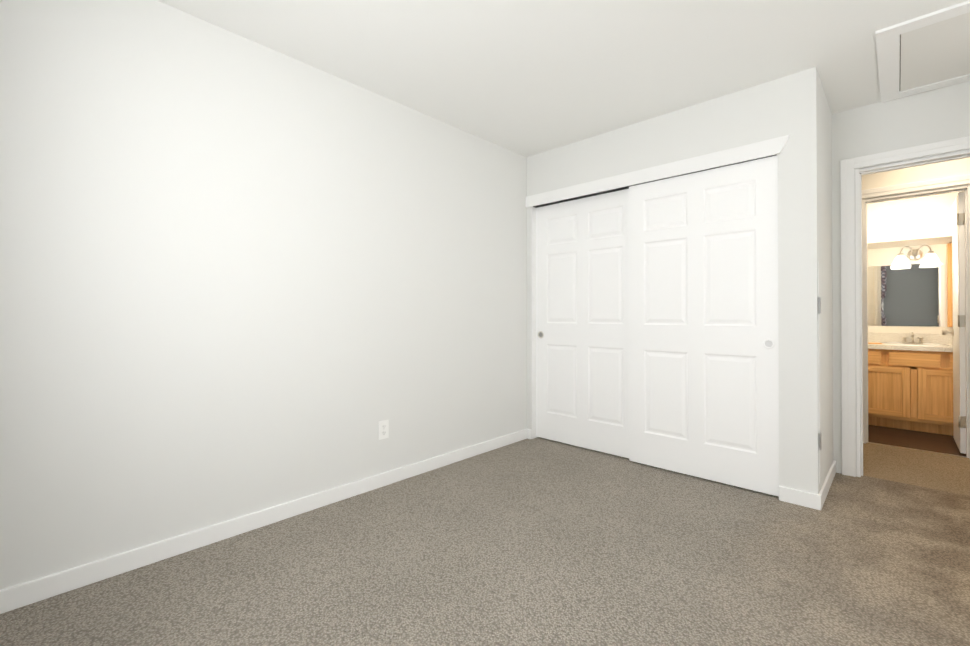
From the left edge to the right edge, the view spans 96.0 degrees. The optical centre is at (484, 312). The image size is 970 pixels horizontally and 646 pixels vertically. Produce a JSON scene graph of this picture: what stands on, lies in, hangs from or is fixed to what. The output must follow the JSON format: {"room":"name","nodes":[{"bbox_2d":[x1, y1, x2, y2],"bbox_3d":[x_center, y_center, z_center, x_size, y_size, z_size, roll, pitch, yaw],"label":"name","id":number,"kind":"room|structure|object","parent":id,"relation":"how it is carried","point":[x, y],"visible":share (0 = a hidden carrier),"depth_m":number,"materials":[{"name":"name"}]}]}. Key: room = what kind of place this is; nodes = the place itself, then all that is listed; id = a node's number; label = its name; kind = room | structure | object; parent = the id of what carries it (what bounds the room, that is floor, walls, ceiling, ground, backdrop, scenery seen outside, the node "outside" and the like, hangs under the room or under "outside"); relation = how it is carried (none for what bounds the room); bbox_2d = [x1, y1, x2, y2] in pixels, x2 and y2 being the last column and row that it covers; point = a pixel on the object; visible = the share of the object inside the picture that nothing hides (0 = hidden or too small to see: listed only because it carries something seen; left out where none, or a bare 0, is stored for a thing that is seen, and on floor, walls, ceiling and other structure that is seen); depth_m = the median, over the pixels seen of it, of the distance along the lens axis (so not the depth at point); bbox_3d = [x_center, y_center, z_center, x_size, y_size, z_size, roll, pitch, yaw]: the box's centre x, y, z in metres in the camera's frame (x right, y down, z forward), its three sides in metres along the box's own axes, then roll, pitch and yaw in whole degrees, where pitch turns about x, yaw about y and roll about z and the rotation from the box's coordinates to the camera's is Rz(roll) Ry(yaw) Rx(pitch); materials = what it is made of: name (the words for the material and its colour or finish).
{"room":"empty bedroom","nodes":[
{"label":"empty bedroom","id":0,"kind":"room"},
{"bbox_2d":[0,0,526,589],"bbox_3d":[-0.576,-0.134,2.880,0.110,2.440,4.400,0,-1,43],"label":"wall","id":1,"kind":"structure","parent":0,"point":[240,276],"depth_m":2.06,"materials":[{"name":"white paint"}]},
{"bbox_2d":[0,429,531,613],"bbox_3d":[-0.795,1.043,2.543,0.030,0.082,3.406,0,-1,43],"label":"baseboard","id":2,"kind":"structure","parent":1,"relation":"attached to","point":[34,591],"depth_m":2.04,"materials":[{"name":"white wood"}]},
{"bbox_2d":[379,420,388,439],"bbox_3d":[-0.633,0.735,2.729,0.008,0.114,0.070,0,-1,43],"label":"outlet","id":3,"kind":"object","parent":1,"relation":"attached to","point":[383,429],"visible":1,"depth_m":2.73,"materials":[{"name":"white plastic"}]},
{"bbox_2d":[0,437,969,645],"bbox_3d":[1.433,1.128,1.642,4.700,0.100,5.355,0,-1,43],"label":"floor","id":4,"kind":"structure","parent":0,"point":[538,541],"depth_m":1.83,"materials":[{"name":"grey carpet"}]},
{"bbox_2d":[157,0,967,156],"bbox_3d":[0.539,-1.411,1.840,3.150,0.100,4.390,0,-1,43],"label":"ceiling","id":5,"kind":"structure","parent":0,"point":[526,78],"depth_m":2.27,"materials":[{"name":"white paint"}]},
{"bbox_2d":[876,0,969,102],"bbox_3d":[2.452,-1.351,2.226,0.662,0.014,0.940,0,-1,43],"label":"attic hatch","id":6,"kind":"object","parent":5,"relation":"attached to","point":[925,53],"visible":0.98,"depth_m":2.27,"materials":[{"name":"white wood"}]},
{"bbox_2d":[527,67,820,493],"bbox_3d":[1.135,-0.132,3.140,2.020,2.440,0.110,0,-1,43],"label":"wall","id":7,"kind":"structure","parent":0,"point":[782,106],"depth_m":2.52,"materials":[{"name":"white paint"}]},
{"bbox_2d":[536,189,628,457],"bbox_3d":[0.787,0.080,3.495,0.912,1.995,0.038,0,-1,43],"label":"closet door","id":8,"kind":"structure","parent":7,"relation":"in","point":[582,322],"depth_m":3.47,"materials":[{"name":"white wood"}]},
{"bbox_2d":[532,154,778,486],"bbox_3d":[1.089,0.073,3.183,1.790,2.030,0.109,0,-1,43],"label":"door frame","id":9,"kind":"structure","parent":7,"relation":"attached to","point":[534,312],"depth_m":3.76,"materials":[{"name":"white wood"}]},
{"bbox_2d":[526,135,789,207],"bbox_3d":[1.047,-0.958,3.140,1.899,0.092,0.019,0,-1,43],"label":"trim","id":10,"kind":"structure","parent":7,"relation":"attached to","point":[766,148],"depth_m":2.95,"materials":[{"name":"white wood"}]},
{"bbox_2d":[629,155,778,495],"bbox_3d":[1.388,0.076,2.867,0.912,1.995,0.038,0,-1,43],"label":"closet door","id":11,"kind":"structure","parent":7,"relation":"in","point":[703,328],"depth_m":2.81,"materials":[{"name":"white wood"}]},
{"bbox_2d":[819,77,832,486],"bbox_3d":[2.097,-0.135,2.767,0.110,2.440,0.670,0,-1,43],"label":"wall","id":12,"kind":"structure","parent":0,"point":[825,165],"depth_m":2.74,"materials":[{"name":"white paint"}]},
{"bbox_2d":[812,460,835,509],"bbox_3d":[2.101,1.044,2.671,0.017,0.082,0.794,0,-1,43],"label":"baseboard","id":13,"kind":"structure","parent":12,"relation":"attached to","point":[818,500],"depth_m":2.49,"materials":[{"name":"white wood"}]},
{"bbox_2d":[818,260,831,482],"bbox_3d":[2.044,0.329,2.616,0.014,1.230,0.598,0,-1,43],"label":"access door","id":14,"kind":"structure","parent":12,"relation":"in","point":[824,365],"depth_m":2.57,"materials":[{"name":"white paint"}]},
{"bbox_2d":[832,81,969,476],"bbox_3d":[2.049,-0.131,3.349,3.060,2.440,0.110,0,-1,43],"label":"wall","id":15,"kind":"structure","parent":0,"point":[934,115],"depth_m":2.83,"materials":[{"name":"white paint"}]},
{"bbox_2d":[840,136,969,476],"bbox_3d":[2.769,0.031,2.667,0.914,2.108,0.152,0,-1,43],"label":"door frame","id":16,"kind":"structure","parent":15,"relation":"attached to","point":[848,167],"depth_m":2.89,"materials":[{"name":"white wood"}]},
{"bbox_2d":[867,191,964,333],"bbox_3d":[4.101,-0.126,4.216,1.970,2.440,0.670,0,-1,43],"label":"wall","id":17,"kind":"structure","parent":0,"point":[894,227],"depth_m":3.95,"materials":[{"name":"white paint"}]},
{"bbox_2d":[867,262,944,326],"bbox_3d":[4.170,-0.169,4.455,0.722,0.619,0.008,0,-1,43],"label":"bathroom mirror","id":18,"kind":"object","parent":17,"relation":"attached to","point":[913,295],"visible":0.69,"depth_m":4.39,"materials":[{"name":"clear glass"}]},
{"bbox_2d":[890,245,942,267],"bbox_3d":[4.220,-0.553,4.280,0.366,0.205,0.198,0,-1,43],"label":"sconce","id":19,"kind":"object","parent":17,"relation":"attached to","point":[931,258],"visible":1,"depth_m":4.29,"materials":[{"name":"white glass"}]},
{"bbox_2d":[946,243,952,326],"bbox_3d":[4.579,-0.255,3.970,0.515,0.785,0.148,0,-1,43],"label":"upper cabinet","id":20,"kind":"object","parent":17,"relation":"attached to","point":[949,289],"visible":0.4,"depth_m":4.09,"materials":[{"name":"wood"}]},
{"bbox_2d":[862,158,969,442],"bbox_3d":[3.418,-0.130,3.458,4.500,2.440,0.110,0,-1,43],"label":"wall","id":21,"kind":"structure","parent":0,"point":[958,167],"depth_m":3.42,"materials":[{"name":"white paint"}]},
{"bbox_2d":[862,174,969,458],"bbox_3d":[3.407,0.036,3.467,0.766,2.108,0.152,0,-1,43],"label":"door frame","id":22,"kind":"structure","parent":21,"relation":"attached to","point":[928,185],"depth_m":3.41,"materials":[{"name":"white wood"}]},
{"bbox_2d":[868,442,966,457],"bbox_3d":[3.407,1.090,3.461,0.574,0.008,0.020,0,-1,43],"label":"trim","id":23,"kind":"structure","parent":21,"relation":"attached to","point":[918,449],"depth_m":3.44,"materials":[{"name":"brown wood"}]},
{"bbox_2d":[941,192,965,453],"bbox_3d":[3.829,0.080,3.546,0.148,1.996,0.580,0,-1,43],"label":"bathroom door","id":24,"kind":"structure","parent":21,"relation":"in","point":[958,332],"depth_m":3.35,"materials":[{"name":"white painted wood"},{"name":"brushed nickel"}]},
{"bbox_2d":[868,425,965,455],"bbox_3d":[3.862,1.145,3.956,1.950,0.096,1.345,0,-1,43],"label":"floor","id":25,"kind":"structure","parent":0,"point":[935,442],"depth_m":3.75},
{"bbox_2d":[868,332,952,435],"bbox_3d":[4.072,0.644,4.158,1.580,0.900,0.566,0,-1,43],"label":"bathroom vanity","id":26,"kind":"object","parent":25,"relation":"on","point":[910,381],"visible":0.67,"depth_m":4.00,"materials":[{"name":"brown wood"}]}
]}

